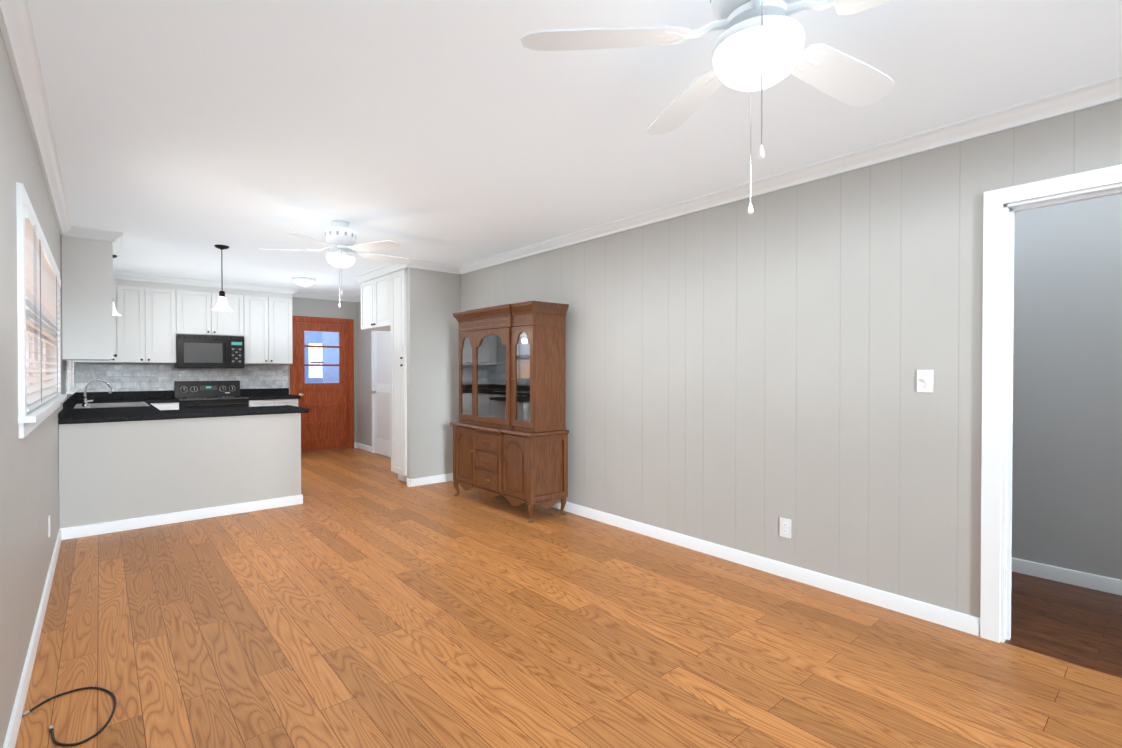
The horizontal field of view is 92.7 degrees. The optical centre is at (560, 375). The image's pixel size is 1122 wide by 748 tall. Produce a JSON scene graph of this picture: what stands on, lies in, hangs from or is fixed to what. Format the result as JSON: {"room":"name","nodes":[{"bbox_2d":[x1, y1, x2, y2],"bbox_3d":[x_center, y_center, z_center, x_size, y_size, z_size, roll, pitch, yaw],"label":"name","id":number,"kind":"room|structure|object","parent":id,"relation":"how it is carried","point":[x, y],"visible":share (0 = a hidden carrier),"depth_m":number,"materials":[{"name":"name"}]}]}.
{"room":"living room","nodes":[
{"label":"living room","id":0,"kind":"room"},
{"bbox_2d":[0,29,65,747],"bbox_3d":[-2.614,0.015,2.574,0.120,2.480,10.740,0,1,-41],"label":"wall","id":1,"kind":"structure","parent":0,"point":[29,483],"depth_m":2.04,"materials":[{"name":"grey paint"}]},
{"bbox_2d":[3,529,61,747],"bbox_3d":[-1.452,1.225,1.340,0.014,0.085,7.095,0,1,-41],"label":"baseboard","id":2,"kind":"structure","parent":1,"relation":"attached to","point":[16,716],"depth_m":2.25,"materials":[{"name":"white wood"}]},
{"bbox_2d":[0,0,75,236],"bbox_3d":[-1.627,-1.176,1.564,0.072,0.078,7.700,0,1,-41],"label":"crown molding","id":3,"kind":"structure","parent":1,"relation":"attached to","point":[16,28],"depth_m":2.24,"materials":[{"name":"white wood"}]},
{"bbox_2d":[16,182,66,438],"bbox_3d":[-2.954,-0.260,3.005,0.170,0.992,2.564,0,1,-41],"label":"window","id":4,"kind":"structure","parent":1,"relation":"in","point":[41,397],"depth_m":2.54,"materials":[{"name":"white"}]},
{"bbox_2d":[48,515,50,536],"bbox_3d":[-3.087,0.909,3.231,0.007,0.116,0.072,0,1,-41],"label":"electrical outlet","id":5,"kind":"object","parent":1,"relation":"attached to","point":[49,528],"visible":1,"depth_m":3.21,"materials":[{"name":"white plastic"}]},
{"bbox_2d":[63,392,78,413],"bbox_3d":[-5.082,0.267,5.553,0.020,0.094,2.765,0,1,-41],"label":"backsplash","id":6,"kind":"structure","parent":1,"relation":"attached to","point":[70,402],"depth_m":5.19,"materials":[{"name":"black stone"}]},
{"bbox_2d":[63,360,78,401],"bbox_3d":[-5.090,0.035,5.548,0.006,0.365,2.758,0,1,-41],"label":"tile backsplash","id":7,"kind":"structure","parent":1,"relation":"attached to","point":[76,364],"depth_m":6.59,"materials":[{"name":"stone"}]},
{"bbox_2d":[66,360,77,393],"bbox_3d":[-5.107,-0.304,5.505,0.170,0.951,1.464,0,1,-41],"label":"window","id":8,"kind":"structure","parent":1,"relation":"in","point":[71,389],"depth_m":5.58,"materials":[{"name":"white"}]},
{"bbox_2d":[61,236,116,360],"bbox_3d":[-4.225,-0.650,4.809,0.357,1.042,0.600,0,1,-41],"label":"upper cabinet","id":9,"kind":"object","parent":1,"relation":"attached to","point":[87,299],"visible":1,"depth_m":4.57,"materials":[{"name":"white wood"}]},
{"bbox_2d":[113,272,299,295],"bbox_3d":[-4.811,-1.229,7.096,2.467,0.078,0.072,0,1,-41],"label":"crown molding","id":10,"kind":"structure","parent":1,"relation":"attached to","point":[116,275],"depth_m":7.12,"materials":[{"name":"white wood"}]},
{"bbox_2d":[74,297,356,442],"bbox_3d":[-4.726,-0.035,7.762,3.450,2.480,0.120,0,1,-41],"label":"wall","id":11,"kind":"structure","parent":0,"point":[308,307],"depth_m":8.56,"materials":[{"name":"grey paint"}]},
{"bbox_2d":[74,279,117,362],"bbox_3d":[-5.728,-0.710,6.584,0.397,1.104,0.342,0,1,-41],"label":"upper cabinet","id":12,"kind":"object","parent":11,"relation":"attached to","point":[115,281],"depth_m":6.58,"materials":[{"name":"white wood"}]},
{"bbox_2d":[118,279,177,362],"bbox_3d":[-5.352,-0.713,6.908,0.596,1.104,0.342,0,1,-41],"label":"upper cabinet","id":13,"kind":"object","parent":11,"relation":"attached to","point":[152,320],"depth_m":6.78,"materials":[{"name":"white wood"}]},
{"bbox_2d":[79,363,287,391],"bbox_3d":[-5.064,0.018,7.386,2.383,0.365,0.006,0,1,-41],"label":"tile backsplash","id":14,"kind":"structure","parent":11,"relation":"attached to","point":[139,376],"depth_m":7.16,"materials":[{"name":"tile"}]},
{"bbox_2d":[277,370,282,376],"bbox_3d":[-4.243,-0.028,8.083,0.072,0.116,0.007,0,1,-41],"label":"outlet","id":15,"kind":"object","parent":14,"relation":"attached to","point":[279,373],"visible":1,"depth_m":8.08,"materials":[{"name":"white plastic"}]},
{"bbox_2d":[79,388,289,398],"bbox_3d":[-5.061,0.249,7.382,2.398,0.094,0.020,0,1,-41],"label":"backsplash","id":16,"kind":"structure","parent":11,"relation":"attached to","point":[271,391],"depth_m":7.12,"materials":[{"name":"black stone"}]},
{"bbox_2d":[178,284,245,362],"bbox_3d":[-4.833,-0.717,7.355,0.773,1.104,0.342,0,1,-41],"label":"upper cabinet","id":17,"kind":"object","parent":11,"relation":"attached to","point":[196,316],"depth_m":7.22,"materials":[{"name":"white wood"}]},
{"bbox_2d":[174,335,244,367],"bbox_3d":[-4.798,-0.314,7.318,0.763,0.437,0.432,0,1,-41],"label":"over-the-range microwave","id":18,"kind":"object","parent":17,"relation":"attached to","point":[196,351],"visible":1,"depth_m":7.17,"materials":[{"name":"black metal"}]},
{"bbox_2d":[246,290,292,362],"bbox_3d":[-4.303,-0.722,7.811,0.626,1.104,0.342,0,1,-41],"label":"upper cabinet","id":19,"kind":"object","parent":11,"relation":"attached to","point":[268,314],"depth_m":7.69,"materials":[{"name":"white wood"}]},
{"bbox_2d":[296,322,346,451],"bbox_3d":[-3.778,0.182,8.496,0.766,2.001,0.112,0,1,-41],"label":"door","id":20,"kind":"structure","parent":11,"relation":"in","point":[324,423],"depth_m":8.52,"materials":[{"name":"brown wood"}]},
{"bbox_2d":[290,316,353,452],"bbox_3d":[-3.814,0.141,8.536,0.960,2.116,0.140,0,1,-41],"label":"door frame","id":21,"kind":"structure","parent":11,"relation":"attached to","point":[349,323],"depth_m":8.75,"materials":[{"name":"brown wood"}]},
{"bbox_2d":[292,292,351,301],"bbox_3d":[-3.784,-1.242,8.424,0.965,0.078,0.090,0,1,-41],"label":"crown molding","id":22,"kind":"structure","parent":11,"relation":"attached to","point":[302,294],"depth_m":8.46,"materials":[{"name":"white wood"}]},
{"bbox_2d":[407,267,460,478],"bbox_3d":[-1.442,-0.019,6.104,0.633,2.480,0.080,0,1,-41],"label":"wall","id":23,"kind":"structure","parent":0,"point":[433,303],"depth_m":6.04,"materials":[{"name":"grey paint"}]},
{"bbox_2d":[353,259,411,282],"bbox_3d":[-2.157,-1.222,6.341,0.072,0.078,1.534,0,1,-41],"label":"crown molding","id":24,"kind":"structure","parent":23,"relation":"attached to","point":[392,267],"depth_m":6.27,"materials":[{"name":"white wood"}]},
{"bbox_2d":[407,473,452,486],"bbox_3d":[-1.433,1.179,6.074,0.619,0.085,0.034,0,1,-41],"label":"baseboard","id":25,"kind":"structure","parent":23,"relation":"attached to","point":[445,477],"depth_m":6.01,"materials":[{"name":"white wood"}]},
{"bbox_2d":[412,259,455,273],"bbox_3d":[-1.435,-1.219,5.998,0.570,0.078,0.072,0,1,-41],"label":"crown molding","id":26,"kind":"structure","parent":23,"relation":"attached to","point":[417,264],"depth_m":5.99,"materials":[{"name":"white wood"}]},
{"bbox_2d":[15,448,1121,747],"bbox_3d":[-0.808,1.290,4.141,4.885,0.100,10.740,0,1,-41],"label":"floor","id":27,"kind":"structure","parent":0,"point":[359,598],"depth_m":2.49,"materials":[{"name":"brown wood"}]},
{"bbox_2d":[22,686,116,746],"bbox_3d":[-1.810,1.257,1.967,0.273,0.012,0.428,0,1,-41],"label":"cord","id":28,"kind":"object","parent":27,"relation":"on","point":[51,728],"visible":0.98,"depth_m":1.99,"materials":[{"name":"black rubber"}]},
{"bbox_2d":[59,421,169,539],"bbox_3d":[-3.725,0.800,4.474,0.662,0.874,0.620,0,1,-41],"label":"base cabinet","id":29,"kind":"object","parent":27,"relation":"on","point":[123,471],"depth_m":4.23,"materials":[{"name":"white paint"}]},
{"bbox_2d":[58,405,308,424],"bbox_3d":[-3.300,0.341,4.820,1.764,0.038,0.665,0,1,-41],"label":"countertop","id":30,"kind":"structure","parent":29,"relation":"on","point":[259,411],"depth_m":4.55,"materials":[{"name":"black stone"}]},
{"bbox_2d":[155,403,178,409],"bbox_3d":[-4.713,0.787,5.876,0.994,0.874,2.765,0,1,-41],"label":"base cabinet","id":31,"kind":"object","parent":27,"relation":"on","point":[162,406],"depth_m":6.69,"materials":[{"name":"white wood"}]},
{"bbox_2d":[67,399,158,413],"bbox_3d":[-4.629,0.334,5.515,0.655,0.038,2.115,0,1,-41],"label":"countertop","id":32,"kind":"structure","parent":31,"relation":"on","point":[74,410],"depth_m":5.15,"materials":[{"name":"black stone"}]},
{"bbox_2d":[79,379,110,406],"bbox_3d":[-4.734,0.175,5.461,0.238,0.270,0.231,0,1,-41],"label":"faucet","id":33,"kind":"object","parent":32,"relation":"on","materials":[{"name":"silver metal"}]},
{"bbox_2d":[75,403,150,406],"bbox_3d":[-4.710,0.398,5.617,0.578,0.179,0.848,0,1,-41],"label":"sink","id":34,"kind":"object","parent":32,"relation":"in","point":[76,404],"depth_m":5.71,"materials":[{"name":"silver metal"}]},
{"bbox_2d":[75,399,178,402],"bbox_3d":[-5.403,0.323,6.673,0.994,0.038,0.650,0,1,-41],"label":"countertop","id":35,"kind":"structure","parent":31,"relation":"on","point":[76,400],"depth_m":6.62,"materials":[{"name":"black stone"}]},
{"bbox_2d":[170,417,217,523],"bbox_3d":[-3.348,0.797,4.800,0.335,0.874,0.620,0,1,-41],"label":"base cabinet","id":36,"kind":"object","parent":27,"relation":"on","point":[193,440],"depth_m":4.57,"materials":[{"name":"white paint"}]},
{"bbox_2d":[174,381,248,409],"bbox_3d":[-4.706,0.645,7.220,0.767,1.131,0.714,0,1,-41],"label":"range","id":37,"kind":"object","parent":27,"relation":"on","point":[203,394],"visible":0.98,"depth_m":7.25,"materials":[{"name":"black metal"}]},
{"bbox_2d":[218,417,261,515],"bbox_3d":[-3.093,0.795,5.019,0.338,0.874,0.620,0,1,-41],"label":"base cabinet","id":38,"kind":"object","parent":27,"relation":"on","point":[239,438],"depth_m":4.79,"materials":[{"name":"white paint"}]},
{"bbox_2d":[249,399,297,406],"bbox_3d":[-4.207,0.769,7.715,0.626,0.874,0.638,0,1,-41],"label":"base cabinet","id":39,"kind":"object","parent":27,"relation":"on","point":[252,402],"depth_m":7.45,"materials":[{"name":"white wood"}]},
{"bbox_2d":[240,395,298,398],"bbox_3d":[-4.194,0.313,7.714,0.651,0.038,0.650,0,1,-41],"label":"countertop","id":40,"kind":"structure","parent":39,"relation":"on","point":[250,396],"depth_m":7.53,"materials":[{"name":"black stone"}]},
{"bbox_2d":[262,413,301,509],"bbox_3d":[-2.828,0.793,5.247,0.361,0.874,0.620,0,1,-41],"label":"base cabinet","id":41,"kind":"object","parent":27,"relation":"on","point":[281,432],"depth_m":5.02,"materials":[{"name":"white paint"}]},
{"bbox_2d":[390,268,406,482],"bbox_3d":[-1.613,-0.019,6.260,0.687,2.478,0.376,0,1,-41],"label":"pantry cabinet","id":42,"kind":"object","parent":27,"relation":"on","point":[398,293],"visible":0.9,"depth_m":6.03,"materials":[{"name":"white wood"}]},
{"bbox_2d":[450,301,568,522],"bbox_3d":[-0.539,0.301,5.076,0.465,1.860,1.340,0,1,-41],"label":"hutch","id":43,"kind":"object","parent":27,"relation":"on","point":[510,438],"visible":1,"depth_m":4.74,"materials":[{"name":"brown wood"}]},
{"bbox_2d":[28,0,1121,296],"bbox_3d":[-0.808,-1.289,4.117,4.885,0.100,10.740,0,1,-41],"label":"ceiling","id":44,"kind":"structure","parent":0,"point":[190,134],"depth_m":2.48,"materials":[{"name":"white paint"}]},
{"bbox_2d":[108,231,122,253],"bbox_3d":[-4.085,-1.208,4.924,0.072,0.078,0.744,0,1,-41],"label":"crown molding","id":45,"kind":"structure","parent":44,"relation":"attached to","point":[116,238],"depth_m":4.67,"materials":[{"name":"white wood"}]},
{"bbox_2d":[113,255,119,315],"bbox_3d":[-4.704,-0.944,5.582,0.176,0.620,0.176,0,1,-41],"label":"pendant light","id":46,"kind":"object","parent":44,"relation":"hanging from","point":[115,312],"visible":0.15,"depth_m":5.58,"materials":[{"name":"white metal"}]},
{"bbox_2d":[212,245,231,310],"bbox_3d":[-3.277,-0.940,5.174,0.176,0.620,0.176,0,1,-41],"label":"pendant light","id":47,"kind":"object","parent":44,"relation":"hanging from","point":[221,304],"visible":1,"depth_m":5.15,"materials":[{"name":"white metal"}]},
{"bbox_2d":[292,277,315,287],"bbox_3d":[-3.370,-1.206,7.019,0.290,0.122,0.290,0,1,-41],"label":"flush ceiling light","id":48,"kind":"object","parent":44,"relation":"attached to","point":[303,281],"visible":1,"depth_m":6.93,"materials":[{"name":"white glass"}]},
{"bbox_2d":[259,220,409,306],"bbox_3d":[-1.761,-0.902,4.370,1.138,0.680,1.170,0,1,-41],"label":"ceiling fan","id":49,"kind":"object","parent":44,"relation":"hanging from","point":[340,236],"visible":1,"depth_m":4.26,"materials":[{"name":"white"}]},
{"bbox_2d":[520,0,894,214],"bbox_3d":[0.586,-0.846,1.494,1.256,0.736,1.262,0,1,-41],"label":"ceiling fan","id":50,"kind":"object","parent":44,"relation":"hanging from","point":[758,45],"visible":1,"depth_m":1.49,"materials":[{"name":"white"}]},
{"bbox_2d":[356,99,1121,617],"bbox_3d":[0.091,-0.007,4.904,0.120,2.480,10.740,0,1,-41],"label":"wall","id":51,"kind":"structure","parent":0,"point":[738,377],"depth_m":3.20,"materials":[{"name":"grey paint"}]},
{"bbox_2d":[352,295,360,301],"bbox_3d":[-2.758,-1.239,8.054,0.072,0.078,1.990,0,1,-41],"label":"crown molding","id":52,"kind":"structure","parent":51,"relation":"attached to","point":[357,298],"depth_m":8.69,"materials":[{"name":"white wood"}]},
{"bbox_2d":[355,442,371,451],"bbox_3d":[-3.170,1.155,8.586,0.030,0.085,0.680,0,1,-41],"label":"baseboard","id":53,"kind":"structure","parent":51,"relation":"attached to","point":[357,445],"depth_m":8.59,"materials":[{"name":"white wood"}]},
{"bbox_2d":[361,273,390,330],"bbox_3d":[-2.041,-0.924,6.748,0.687,0.678,0.928,0,1,-41],"label":"upper cabinet","id":54,"kind":"object","parent":51,"relation":"attached to","point":[375,306],"visible":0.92,"depth_m":6.52,"materials":[{"name":"white wood"}]},
{"bbox_2d":[371,330,390,456],"bbox_3d":[-2.642,0.151,7.936,0.068,2.105,0.950,0,1,-41],"label":"door","id":55,"kind":"structure","parent":51,"relation":"attached to","point":[381,384],"depth_m":8.04,"materials":[{"name":"white wood"}]},
{"bbox_2d":[553,500,979,635],"bbox_3d":[0.419,1.195,4.433,0.014,0.085,4.898,0,1,-41],"label":"baseboard","id":56,"kind":"structure","parent":51,"relation":"attached to","point":[933,614],"depth_m":3.22,"materials":[{"name":"white wood"}]},
{"bbox_2d":[780,517,790,538],"bbox_3d":[1.387,0.944,3.310,0.007,0.116,0.072,0,1,-41],"label":"electrical outlet","id":57,"kind":"object","parent":51,"relation":"attached to","point":[785,527],"visible":1,"depth_m":3.31,"materials":[{"name":"white plastic"}]},
{"bbox_2d":[456,74,1121,273],"bbox_3d":[1.122,-1.195,3.549,0.072,0.078,7.120,0,1,-41],"label":"crown molding","id":58,"kind":"structure","parent":51,"relation":"attached to","point":[1106,90],"depth_m":2.91,"materials":[{"name":"white wood"}]},
{"bbox_2d":[917,370,933,392],"bbox_3d":[1.864,0.029,2.742,0.016,0.116,0.072,0,1,-41],"label":"light switch","id":59,"kind":"object","parent":51,"relation":"attached to","point":[925,380],"visible":1,"depth_m":2.74,"materials":[{"name":"white plastic"}]},
{"bbox_2d":[980,164,1121,642],"bbox_3d":[2.411,0.195,2.212,0.156,2.128,1.046,0,1,-41],"label":"door frame","id":60,"kind":"structure","parent":51,"relation":"attached to","point":[1001,206],"depth_m":2.52,"materials":[{"name":"white wood"}]},
{"bbox_2d":[1012,194,1121,579],"bbox_3d":[2.954,0.007,3.410,0.120,2.480,4.740,0,1,-41],"label":"wall","id":61,"kind":"structure","parent":0,"point":[1067,441],"depth_m":3.19,"materials":[{"name":"grey paint"}]},
{"bbox_2d":[1012,558,1121,595],"bbox_3d":[2.904,1.205,3.378,0.014,0.085,4.500,0,1,-41],"label":"baseboard","id":62,"kind":"structure","parent":61,"relation":"attached to","point":[1073,577],"depth_m":3.21,"materials":[{"name":"white wood"}]},
{"label":"outside","id":63,"kind":"structure","parent":0,"visible":0},
{"bbox_2d":[304,331,338,382],"bbox_3d":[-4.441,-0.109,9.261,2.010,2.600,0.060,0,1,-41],"label":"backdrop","id":64,"kind":"structure","parent":63,"point":[309,350],"depth_m":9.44,"materials":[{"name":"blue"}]}
]}

